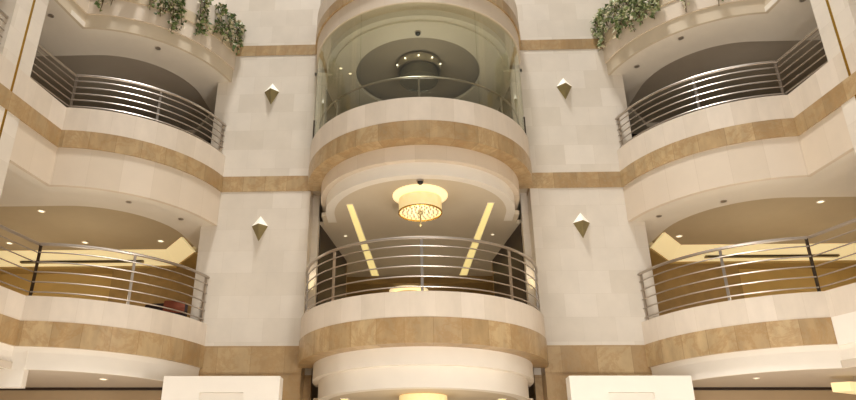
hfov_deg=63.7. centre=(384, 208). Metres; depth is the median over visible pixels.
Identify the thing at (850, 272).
wall
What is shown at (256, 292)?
wall
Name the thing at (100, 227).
ceiling
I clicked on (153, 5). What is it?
trailing vine
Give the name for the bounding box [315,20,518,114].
ceiling
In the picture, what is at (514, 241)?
wall
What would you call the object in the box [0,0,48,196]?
wall
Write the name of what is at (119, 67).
ceiling
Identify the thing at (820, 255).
grille
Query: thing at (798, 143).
balcony
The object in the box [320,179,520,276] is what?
ceiling
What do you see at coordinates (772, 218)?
ceiling
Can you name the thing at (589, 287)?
wall
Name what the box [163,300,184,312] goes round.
blanket
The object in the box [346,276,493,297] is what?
wall
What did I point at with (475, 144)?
balcony
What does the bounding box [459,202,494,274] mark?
light strip
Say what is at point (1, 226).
railing
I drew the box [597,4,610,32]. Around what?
trailing vine
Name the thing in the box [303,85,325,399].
wall
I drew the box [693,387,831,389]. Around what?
trim
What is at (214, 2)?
wall
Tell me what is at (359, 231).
light strip
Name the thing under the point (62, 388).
trim
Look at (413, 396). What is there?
chandelier
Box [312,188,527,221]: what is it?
floor
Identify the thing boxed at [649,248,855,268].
ceiling
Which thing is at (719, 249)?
railing
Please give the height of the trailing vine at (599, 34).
1.049 m
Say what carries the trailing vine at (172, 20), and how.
hanging from the balcony at (124, 28)
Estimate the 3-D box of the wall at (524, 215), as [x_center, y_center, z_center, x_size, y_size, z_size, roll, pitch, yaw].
[3.191,1.834,14.867,0.220,11.300,0.200,-1,-23,2]
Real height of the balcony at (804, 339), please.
1.300 m
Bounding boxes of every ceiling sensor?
[414,30,420,35]
[416,179,423,184]
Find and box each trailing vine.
[94,0,107,11]
[147,0,156,9]
[154,0,176,15]
[167,0,186,33]
[193,0,213,35]
[212,2,229,35]
[222,11,238,49]
[231,20,246,54]
[589,11,604,50]
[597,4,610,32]
[605,0,621,38]
[616,0,631,28]
[622,0,640,31]
[630,0,648,24]
[643,0,661,18]
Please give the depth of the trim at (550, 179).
15.29 m
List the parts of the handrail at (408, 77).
post, post, post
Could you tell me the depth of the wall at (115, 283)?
17.39 m
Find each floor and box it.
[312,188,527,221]
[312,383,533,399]
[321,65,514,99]
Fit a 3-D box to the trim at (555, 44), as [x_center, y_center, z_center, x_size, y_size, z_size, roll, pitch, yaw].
[4.460,-3.889,17.015,2.415,0.290,0.642,-1,-23,2]
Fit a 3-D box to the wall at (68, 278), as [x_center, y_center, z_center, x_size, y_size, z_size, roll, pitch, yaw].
[-9.017,2.895,17.676,4.130,2.560,0.200,-1,-23,2]
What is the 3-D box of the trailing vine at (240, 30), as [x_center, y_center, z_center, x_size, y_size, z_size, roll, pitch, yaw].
[-3.695,-4.246,16.991,0.469,1.010,0.430,-1,-23,2]
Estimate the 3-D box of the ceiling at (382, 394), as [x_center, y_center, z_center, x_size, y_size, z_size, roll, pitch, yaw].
[0.806,4.327,14.868,9.000,0.095,6.410,-1,-23,2]
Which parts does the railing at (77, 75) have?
post, handrail, post, post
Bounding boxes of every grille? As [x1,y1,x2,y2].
[20,260,143,263]
[704,254,839,257]
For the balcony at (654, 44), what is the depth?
15.02 m
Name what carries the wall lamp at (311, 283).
attached to the wall at (256, 292)
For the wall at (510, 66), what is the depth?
18.49 m
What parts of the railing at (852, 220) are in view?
handrail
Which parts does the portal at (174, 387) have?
door panel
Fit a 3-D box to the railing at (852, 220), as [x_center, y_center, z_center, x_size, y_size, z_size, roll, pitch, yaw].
[7.870,0.734,11.580,0.120,1.048,1.325,9,-24,-19]
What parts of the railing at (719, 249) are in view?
post, handrail, post, post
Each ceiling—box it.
[0,206,193,250]
[0,252,197,273]
[30,55,210,129]
[313,389,532,399]
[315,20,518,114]
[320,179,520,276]
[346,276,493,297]
[356,38,479,98]
[629,40,827,122]
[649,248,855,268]
[652,197,855,244]
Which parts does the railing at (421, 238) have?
post, post, handrail, post, post, post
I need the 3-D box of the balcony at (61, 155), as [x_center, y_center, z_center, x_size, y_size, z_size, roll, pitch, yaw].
[-7.485,-1.145,13.939,7.431,1.730,10.302,-1,-23,2]
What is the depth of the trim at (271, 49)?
17.01 m
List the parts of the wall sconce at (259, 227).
glass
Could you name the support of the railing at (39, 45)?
on the balcony at (61, 155)
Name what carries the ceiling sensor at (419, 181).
attached to the ceiling at (375, 206)
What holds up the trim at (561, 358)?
on the wall at (589, 287)
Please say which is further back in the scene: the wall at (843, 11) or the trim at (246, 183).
the trim at (246, 183)
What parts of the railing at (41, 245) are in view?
post, handrail, post, post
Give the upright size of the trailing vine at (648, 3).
1.264 m
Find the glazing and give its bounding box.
[312,48,525,139]
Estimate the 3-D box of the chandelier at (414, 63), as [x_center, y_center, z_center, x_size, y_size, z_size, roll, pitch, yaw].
[0.824,-3.312,16.601,1.085,0.539,1.134,-1,-23,2]
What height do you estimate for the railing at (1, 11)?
0.848 m
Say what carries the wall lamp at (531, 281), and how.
attached to the wall at (589, 287)
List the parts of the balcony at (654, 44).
moulding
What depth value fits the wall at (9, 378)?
11.94 m
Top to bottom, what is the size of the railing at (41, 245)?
1.048 m
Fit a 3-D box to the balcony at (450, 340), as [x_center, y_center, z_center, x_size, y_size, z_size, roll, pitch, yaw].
[0.710,2.714,12.975,5.001,1.590,2.863,-1,-23,2]
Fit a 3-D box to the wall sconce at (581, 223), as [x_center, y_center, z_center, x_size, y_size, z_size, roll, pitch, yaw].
[4.263,0.325,14.802,0.360,0.600,0.170,-1,-23,2]
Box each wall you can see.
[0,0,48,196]
[0,0,322,399]
[0,274,111,300]
[0,350,28,387]
[108,268,195,317]
[211,0,227,9]
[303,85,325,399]
[316,90,346,305]
[493,86,526,303]
[510,82,543,399]
[515,0,855,399]
[652,264,743,315]
[739,268,855,297]
[810,0,855,154]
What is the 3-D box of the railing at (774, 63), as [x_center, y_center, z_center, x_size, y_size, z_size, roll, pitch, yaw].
[6.415,-2.219,14.498,3.463,0.848,0.640,-19,-30,38]
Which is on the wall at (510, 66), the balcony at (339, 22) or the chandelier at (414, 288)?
the balcony at (339, 22)
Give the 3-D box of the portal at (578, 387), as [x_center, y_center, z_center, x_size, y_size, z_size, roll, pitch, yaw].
[4.190,4.522,11.207,2.060,3.500,0.300,-1,-23,2]
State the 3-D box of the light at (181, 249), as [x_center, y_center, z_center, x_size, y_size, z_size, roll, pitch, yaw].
[-7.410,1.093,17.107,5.768,0.310,1.280,-1,-23,2]
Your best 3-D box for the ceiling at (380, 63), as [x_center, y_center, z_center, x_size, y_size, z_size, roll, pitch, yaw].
[0.799,-3.562,16.806,3.400,0.080,3.400,-1,-23,2]
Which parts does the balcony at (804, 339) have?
panel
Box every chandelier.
[389,285,427,291]
[393,184,447,226]
[396,52,440,91]
[399,393,446,399]
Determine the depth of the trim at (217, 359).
14.03 m
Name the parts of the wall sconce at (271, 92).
glass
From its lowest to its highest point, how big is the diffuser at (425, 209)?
0.010 m
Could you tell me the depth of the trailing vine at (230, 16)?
16.65 m
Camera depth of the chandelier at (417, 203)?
13.92 m
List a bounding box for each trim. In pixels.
[0,0,35,137]
[0,387,162,389]
[199,346,304,375]
[222,176,313,197]
[237,45,315,55]
[520,39,601,49]
[526,172,621,194]
[541,345,651,375]
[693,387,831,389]
[825,0,855,98]
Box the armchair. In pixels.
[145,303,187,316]
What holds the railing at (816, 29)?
on the balcony at (798, 143)
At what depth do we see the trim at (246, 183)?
15.59 m
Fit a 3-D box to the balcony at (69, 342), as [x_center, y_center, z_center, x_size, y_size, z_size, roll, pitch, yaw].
[-7.507,2.292,12.478,7.431,1.300,10.302,-1,-23,2]
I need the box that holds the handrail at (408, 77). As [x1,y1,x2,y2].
[319,76,519,128]
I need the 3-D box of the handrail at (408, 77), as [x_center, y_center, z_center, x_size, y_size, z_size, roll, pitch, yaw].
[0.733,-2.008,14.778,4.626,0.612,2.125,-1,-23,2]
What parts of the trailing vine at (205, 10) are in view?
stem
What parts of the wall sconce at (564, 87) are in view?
glass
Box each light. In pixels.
[0,237,195,266]
[650,233,855,261]
[831,376,855,394]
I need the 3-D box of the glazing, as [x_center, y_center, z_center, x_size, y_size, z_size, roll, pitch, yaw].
[0.738,-2.816,15.123,4.857,2.370,2.336,-1,-23,2]
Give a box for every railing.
[0,9,8,44]
[0,224,39,291]
[28,243,209,321]
[30,43,75,106]
[69,74,226,153]
[304,236,539,312]
[615,61,784,147]
[637,236,820,319]
[776,27,827,93]
[807,218,855,287]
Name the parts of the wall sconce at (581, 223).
glass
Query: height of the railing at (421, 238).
1.048 m
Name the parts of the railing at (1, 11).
handrail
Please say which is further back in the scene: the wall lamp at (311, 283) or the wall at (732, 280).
the wall at (732, 280)
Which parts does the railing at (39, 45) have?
handrail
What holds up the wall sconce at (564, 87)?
attached to the wall at (589, 287)
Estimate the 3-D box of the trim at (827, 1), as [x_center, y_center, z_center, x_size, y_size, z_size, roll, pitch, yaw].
[8.052,-4.267,12.687,0.034,11.120,0.050,-1,-23,2]
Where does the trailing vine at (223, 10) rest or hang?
hanging from the balcony at (124, 28)
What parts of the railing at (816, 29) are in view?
handrail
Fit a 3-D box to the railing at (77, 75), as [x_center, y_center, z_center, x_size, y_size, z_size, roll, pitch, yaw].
[-4.957,-2.092,14.968,3.463,0.848,0.640,17,-28,-34]
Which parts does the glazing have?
glass pane, glass pane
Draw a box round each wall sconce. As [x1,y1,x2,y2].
[252,216,267,240]
[265,84,278,103]
[557,78,571,98]
[573,213,589,237]
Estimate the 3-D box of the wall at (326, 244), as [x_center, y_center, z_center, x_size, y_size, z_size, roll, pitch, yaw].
[-1.354,0.547,17.136,0.580,6.650,2.580,-1,-23,2]
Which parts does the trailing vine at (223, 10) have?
stem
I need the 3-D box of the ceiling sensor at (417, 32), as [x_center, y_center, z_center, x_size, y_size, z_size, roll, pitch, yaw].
[0.725,-3.850,15.094,0.150,0.090,0.148,-1,-23,2]
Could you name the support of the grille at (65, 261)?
attached to the light at (181, 249)
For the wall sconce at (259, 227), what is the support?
attached to the wall at (256, 292)
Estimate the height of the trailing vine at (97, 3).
1.362 m
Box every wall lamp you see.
[308,280,313,289]
[528,279,534,287]
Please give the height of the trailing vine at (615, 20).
1.158 m
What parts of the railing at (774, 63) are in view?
post, handrail, post, post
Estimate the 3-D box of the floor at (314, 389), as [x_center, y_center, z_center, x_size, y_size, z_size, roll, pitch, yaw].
[0.883,4.152,16.761,9.000,0.250,10.260,-1,-23,2]
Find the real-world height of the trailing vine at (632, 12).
1.256 m
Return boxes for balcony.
[0,53,224,251]
[0,286,206,387]
[35,0,237,140]
[298,291,548,399]
[308,97,532,222]
[315,0,520,73]
[601,0,821,133]
[617,40,855,247]
[642,282,855,386]
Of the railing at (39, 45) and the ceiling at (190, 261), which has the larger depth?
the ceiling at (190, 261)
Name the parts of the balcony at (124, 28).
moulding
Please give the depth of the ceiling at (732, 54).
16.75 m
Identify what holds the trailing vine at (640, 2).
hanging from the balcony at (654, 44)
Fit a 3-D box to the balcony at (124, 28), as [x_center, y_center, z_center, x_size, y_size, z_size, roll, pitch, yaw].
[-7.463,-4.536,15.382,7.431,1.580,10.302,-1,-23,2]
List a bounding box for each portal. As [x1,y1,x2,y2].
[161,376,282,399]
[566,376,694,399]
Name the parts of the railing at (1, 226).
handrail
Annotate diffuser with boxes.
[400,205,440,218]
[831,382,855,394]
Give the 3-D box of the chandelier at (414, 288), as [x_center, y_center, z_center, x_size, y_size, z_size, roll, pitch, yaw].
[0.695,2.706,19.865,1.140,0.699,1.140,-1,-23,2]
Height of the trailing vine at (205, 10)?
1.312 m
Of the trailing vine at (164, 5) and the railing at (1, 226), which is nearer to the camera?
the railing at (1, 226)
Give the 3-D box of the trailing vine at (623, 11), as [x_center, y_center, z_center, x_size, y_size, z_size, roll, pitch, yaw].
[5.585,-4.655,15.897,0.482,1.033,0.493,-1,-23,2]
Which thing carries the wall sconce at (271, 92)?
attached to the wall at (256, 292)
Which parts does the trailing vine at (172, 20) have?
stem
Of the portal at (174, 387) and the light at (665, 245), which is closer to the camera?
the portal at (174, 387)
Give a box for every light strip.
[346,204,379,275]
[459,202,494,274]
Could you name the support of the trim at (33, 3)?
attached to the wall at (18, 11)
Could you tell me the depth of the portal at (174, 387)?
11.97 m
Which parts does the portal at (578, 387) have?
door panel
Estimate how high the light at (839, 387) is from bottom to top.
0.290 m

